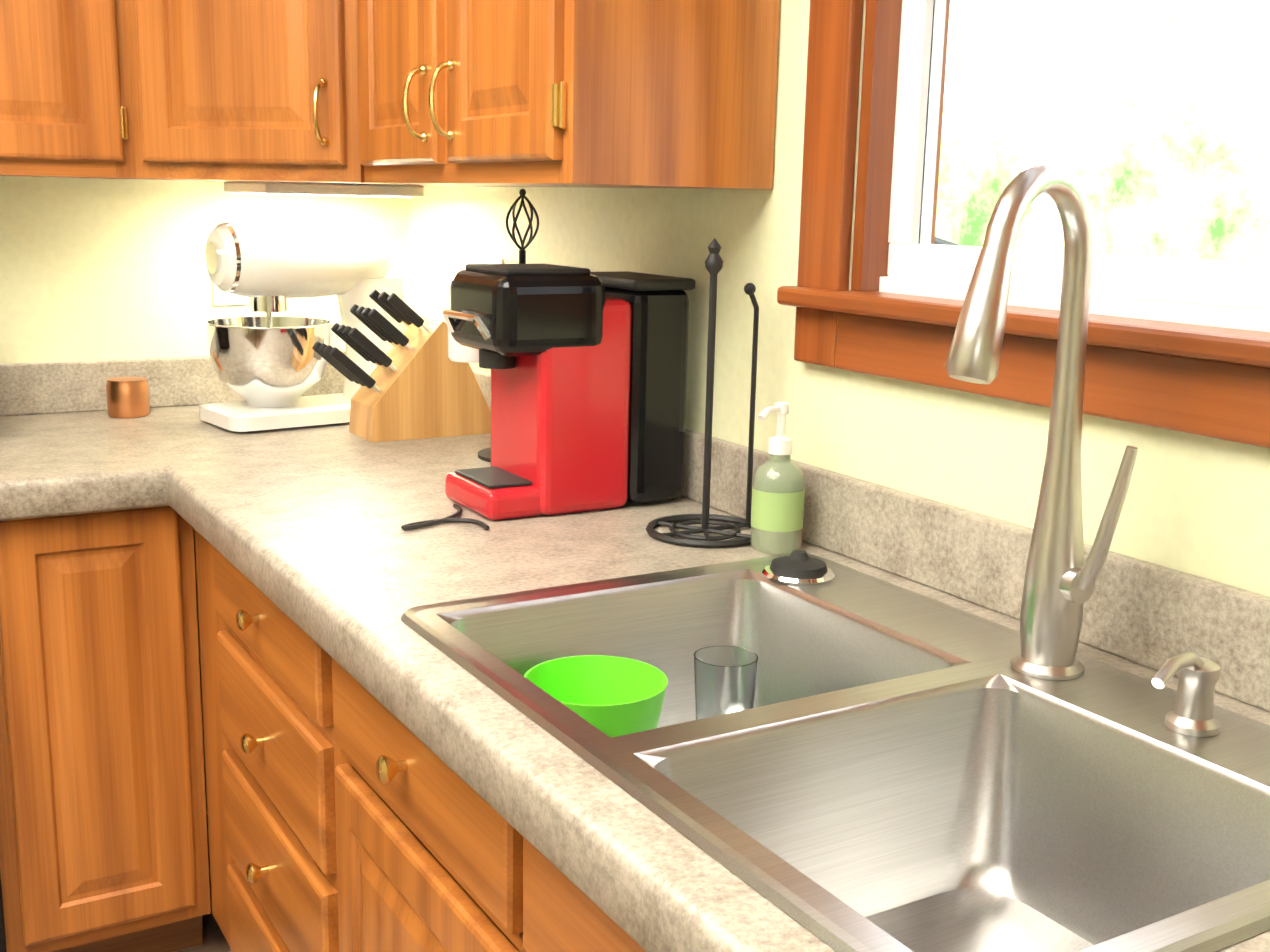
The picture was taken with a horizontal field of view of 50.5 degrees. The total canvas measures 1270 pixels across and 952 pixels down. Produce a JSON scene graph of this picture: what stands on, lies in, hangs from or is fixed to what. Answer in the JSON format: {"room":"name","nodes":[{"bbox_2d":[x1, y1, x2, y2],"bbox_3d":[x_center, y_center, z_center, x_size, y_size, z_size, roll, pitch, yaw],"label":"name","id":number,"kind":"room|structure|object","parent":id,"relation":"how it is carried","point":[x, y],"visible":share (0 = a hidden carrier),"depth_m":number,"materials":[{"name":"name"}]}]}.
{"room":"kitchen","nodes":[
{"label":"kitchen","id":0,"kind":"room"},
{"bbox_2d":[173,814,229,951],"bbox_3d":[-0.800,1.370,0.118,3.920,0.060,5.400,-6,13,-30],"label":"floor","id":1,"kind":"structure","parent":0,"point":[214,939],"depth_m":2.49,"materials":[{"name":"tile"}]},
{"bbox_2d":[0,872,6,951],"bbox_3d":[-1.335,0.451,2.275,0.401,0.848,0.629,-6,13,-30],"label":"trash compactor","id":2,"kind":"object","parent":1,"relation":"on","point":[3,948],"visible":1,"depth_m":2.17,"materials":[{"name":"black"}]},
{"bbox_2d":[0,506,210,951],"bbox_3d":[-1.033,0.402,2.479,0.328,0.873,0.625,-6,13,-30],"label":"base cabinet","id":3,"kind":"object","parent":1,"relation":"on","point":[103,836],"visible":0.79,"depth_m":2.21,"materials":[{"name":"brown wood"}]},
{"bbox_2d":[0,359,171,520],"bbox_3d":[-1.383,-0.045,2.153,1.080,0.163,0.661,-6,13,-30],"label":"countertop","id":4,"kind":"structure","parent":3,"relation":"on","point":[62,453],"depth_m":2.34,"materials":[{"name":"stone"}]},
{"bbox_2d":[106,376,149,417],"bbox_3d":[-0.993,-0.155,2.638,0.078,0.074,0.078,-6,13,-30],"label":"candle jar","id":5,"kind":"object","parent":4,"relation":"on","point":[127,396],"visible":1,"depth_m":2.61,"materials":[{"name":"orange metal"}]},
{"bbox_2d":[195,530,233,945],"bbox_3d":[-0.436,0.433,2.393,0.606,0.873,0.174,-6,13,-30],"label":"base cabinet","id":6,"kind":"object","parent":1,"relation":"on","point":[211,626],"visible":0.12,"depth_m":2.25,"materials":[{"name":"brown wood"}]},
{"bbox_2d":[213,547,340,951],"bbox_3d":[-0.268,0.504,2.068,0.655,0.873,0.568,-6,13,-30],"label":"base cabinet","id":7,"kind":"object","parent":1,"relation":"on","point":[281,758],"visible":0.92,"depth_m":1.85,"materials":[{"name":"brown wood"}]},
{"bbox_2d":[332,658,645,951],"bbox_3d":[0.140,0.653,1.385,0.661,0.873,1.047,-6,13,-30],"label":"base cabinet","id":8,"kind":"object","parent":1,"relation":"on","point":[435,853],"visible":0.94,"depth_m":1.36,"materials":[{"name":"brown wood"}]},
{"bbox_2d":[120,351,1269,951],"bbox_3d":[0.127,0.226,1.341,0.662,0.300,3.659,-6,13,-30],"label":"countertop","id":9,"kind":"structure","parent":8,"relation":"on","point":[902,755],"depth_m":1.26,"materials":[{"name":"stone"}]},
{"bbox_2d":[199,215,405,431],"bbox_3d":[-0.625,-0.307,2.621,0.430,0.393,0.270,-6,13,-30],"label":"stand mixer","id":10,"kind":"object","parent":9,"relation":"on","point":[269,368],"visible":0.88,"depth_m":2.52,"materials":[{"name":"white metal"}]},
{"bbox_2d":[312,289,490,441],"bbox_3d":[-0.421,-0.209,2.485,0.323,0.265,0.120,-6,13,-30],"label":"knife block","id":11,"kind":"object","parent":9,"relation":"on","point":[417,383],"visible":1,"depth_m":2.45,"materials":[{"name":"brown wood"}]},
{"bbox_2d":[447,189,538,461],"bbox_3d":[-0.192,-0.251,2.253,0.276,0.450,0.201,-6,13,-30],"label":"mug tree","id":12,"kind":"object","parent":9,"relation":"on","point":[457,352],"visible":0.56,"depth_m":2.22,"materials":[{"name":"black metal"}]},
{"bbox_2d":[401,264,694,529],"bbox_3d":[-0.147,-0.124,1.912,0.439,0.342,0.216,-6,13,-30],"label":"coffee maker","id":13,"kind":"object","parent":9,"relation":"on","point":[587,367],"visible":1,"depth_m":1.88,"materials":[{"name":"red plastic"}]},
{"bbox_2d":[524,655,667,737],"bbox_3d":[-0.042,0.276,1.405,0.150,0.135,0.150,-6,13,-30],"label":"bowl","id":14,"kind":"object","parent":9,"relation":"in","point":[612,696],"visible":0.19,"depth_m":1.45,"materials":[{"name":"green plastic"}]},
{"bbox_2d":[646,238,758,547],"bbox_3d":[0.098,-0.115,1.767,0.160,0.390,0.160,-6,13,-30],"label":"towel holder","id":15,"kind":"object","parent":9,"relation":"on","point":[713,267],"visible":0.88,"depth_m":1.78,"materials":[{"name":"black metal"}]},
{"bbox_2d":[693,646,758,719],"bbox_3d":[0.099,0.262,1.500,0.072,0.130,0.072,-6,13,-30],"label":"drinking glass","id":16,"kind":"object","parent":9,"relation":"in","point":[725,677],"visible":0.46,"depth_m":1.47,"materials":[{"name":"clear glass"}]},
{"bbox_2d":[750,402,804,553],"bbox_3d":[0.179,0.000,1.716,0.078,0.191,0.067,-6,13,-30],"label":"soap bottle","id":17,"kind":"object","parent":9,"relation":"on","point":[777,504],"visible":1,"depth_m":1.70,"materials":[{"name":"green plastic"}]},
{"bbox_2d":[762,550,834,585],"bbox_3d":[0.193,0.103,1.587,0.086,0.032,0.086,-6,13,-30],"label":"stopper","id":18,"kind":"object","parent":9,"relation":"on","point":[798,568],"visible":0.98,"depth_m":1.56,"materials":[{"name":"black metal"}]},
{"bbox_2d":[400,553,1269,951],"bbox_3d":[0.195,0.298,1.229,0.552,0.208,0.855,-6,13,-30],"label":"sink","id":19,"kind":"object","parent":9,"relation":"in","point":[890,782],"depth_m":1.21,"materials":[{"name":"metal"}]},
{"bbox_2d":[945,163,1137,679],"bbox_3d":[0.341,-0.036,1.191,0.227,0.469,0.103,-6,13,-30],"label":"faucet","id":20,"kind":"object","parent":9,"relation":"on","point":[1061,573],"visible":1,"depth_m":1.22,"materials":[{"name":"silver metal"}]},
{"bbox_2d":[1151,651,1219,736],"bbox_3d":[0.454,0.181,1.131,0.099,0.074,0.045,-6,13,-30],"label":"soap dispenser","id":21,"kind":"object","parent":9,"relation":"on","point":[1191,713],"visible":1,"depth_m":1.13,"materials":[{"name":"silver metal"}]},
{"bbox_2d":[0,176,405,813],"bbox_3d":[-2.119,-0.342,2.097,3.920,2.440,0.100,-6,13,-30],"label":"wall","id":22,"kind":"structure","parent":0,"point":[96,268],"depth_m":2.69,"materials":[{"name":"paint"}]},
{"bbox_2d":[0,0,135,178],"bbox_3d":[-1.419,-0.876,2.127,1.130,0.765,0.357,-6,13,-30],"label":"upper cabinet","id":23,"kind":"object","parent":22,"relation":"attached to","point":[66,110],"visible":1,"depth_m":2.28,"materials":[{"name":"brown wood"}]},
{"bbox_2d":[213,283,248,305],"bbox_3d":[-0.838,-0.411,2.789,0.072,0.116,0.008,-6,13,-30],"label":"electrical outlet","id":24,"kind":"object","parent":22,"relation":"attached to","point":[220,298],"visible":0.21,"depth_m":2.79,"materials":[{"name":"white plastic"}]},
{"bbox_2d":[118,0,505,197],"bbox_3d":[-0.607,-0.914,2.454,0.616,0.788,0.617,-6,13,-30],"label":"upper cabinet","id":25,"kind":"object","parent":22,"relation":"attached to","point":[249,96],"visible":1,"depth_m":2.28,"materials":[{"name":"brown wood"}]},
{"bbox_2d":[404,0,1269,596],"bbox_3d":[0.863,-0.013,0.819,0.120,2.440,5.200,-6,13,-30],"label":"wall","id":26,"kind":"structure","parent":0,"point":[1194,504],"depth_m":1.75,"materials":[{"name":"paint"}]},
{"bbox_2d":[438,251,452,308],"bbox_3d":[-0.392,-0.404,2.780,0.010,0.116,0.072,-6,13,-30],"label":"outlet","id":27,"kind":"object","parent":26,"relation":"attached to","point":[445,268],"visible":0.88,"depth_m":2.77,"materials":[{"name":"white plastic"}]},
{"bbox_2d":[486,257,502,263],"bbox_3d":[-0.270,-0.359,2.579,0.008,0.116,0.072,-6,13,-30],"label":"electrical outlet","id":28,"kind":"object","parent":26,"relation":"attached to","point":[491,260],"visible":0.19,"depth_m":2.57,"materials":[{"name":"white plastic"}]},
{"bbox_2d":[357,0,779,188],"bbox_3d":[-0.152,-0.812,1.948,0.357,0.765,0.750,-6,13,-30],"label":"upper cabinet","id":29,"kind":"object","parent":26,"relation":"attached to","point":[608,93],"visible":0.98,"depth_m":1.73,"materials":[{"name":"brown wood"}]},
{"bbox_2d":[777,0,1269,447],"bbox_3d":[0.548,-0.649,1.208,0.164,1.215,1.120,-6,13,-30],"label":"window","id":30,"kind":"structure","parent":26,"relation":"in","point":[1145,124],"depth_m":1.43,"materials":[{"name":"brown wood"}]}
]}

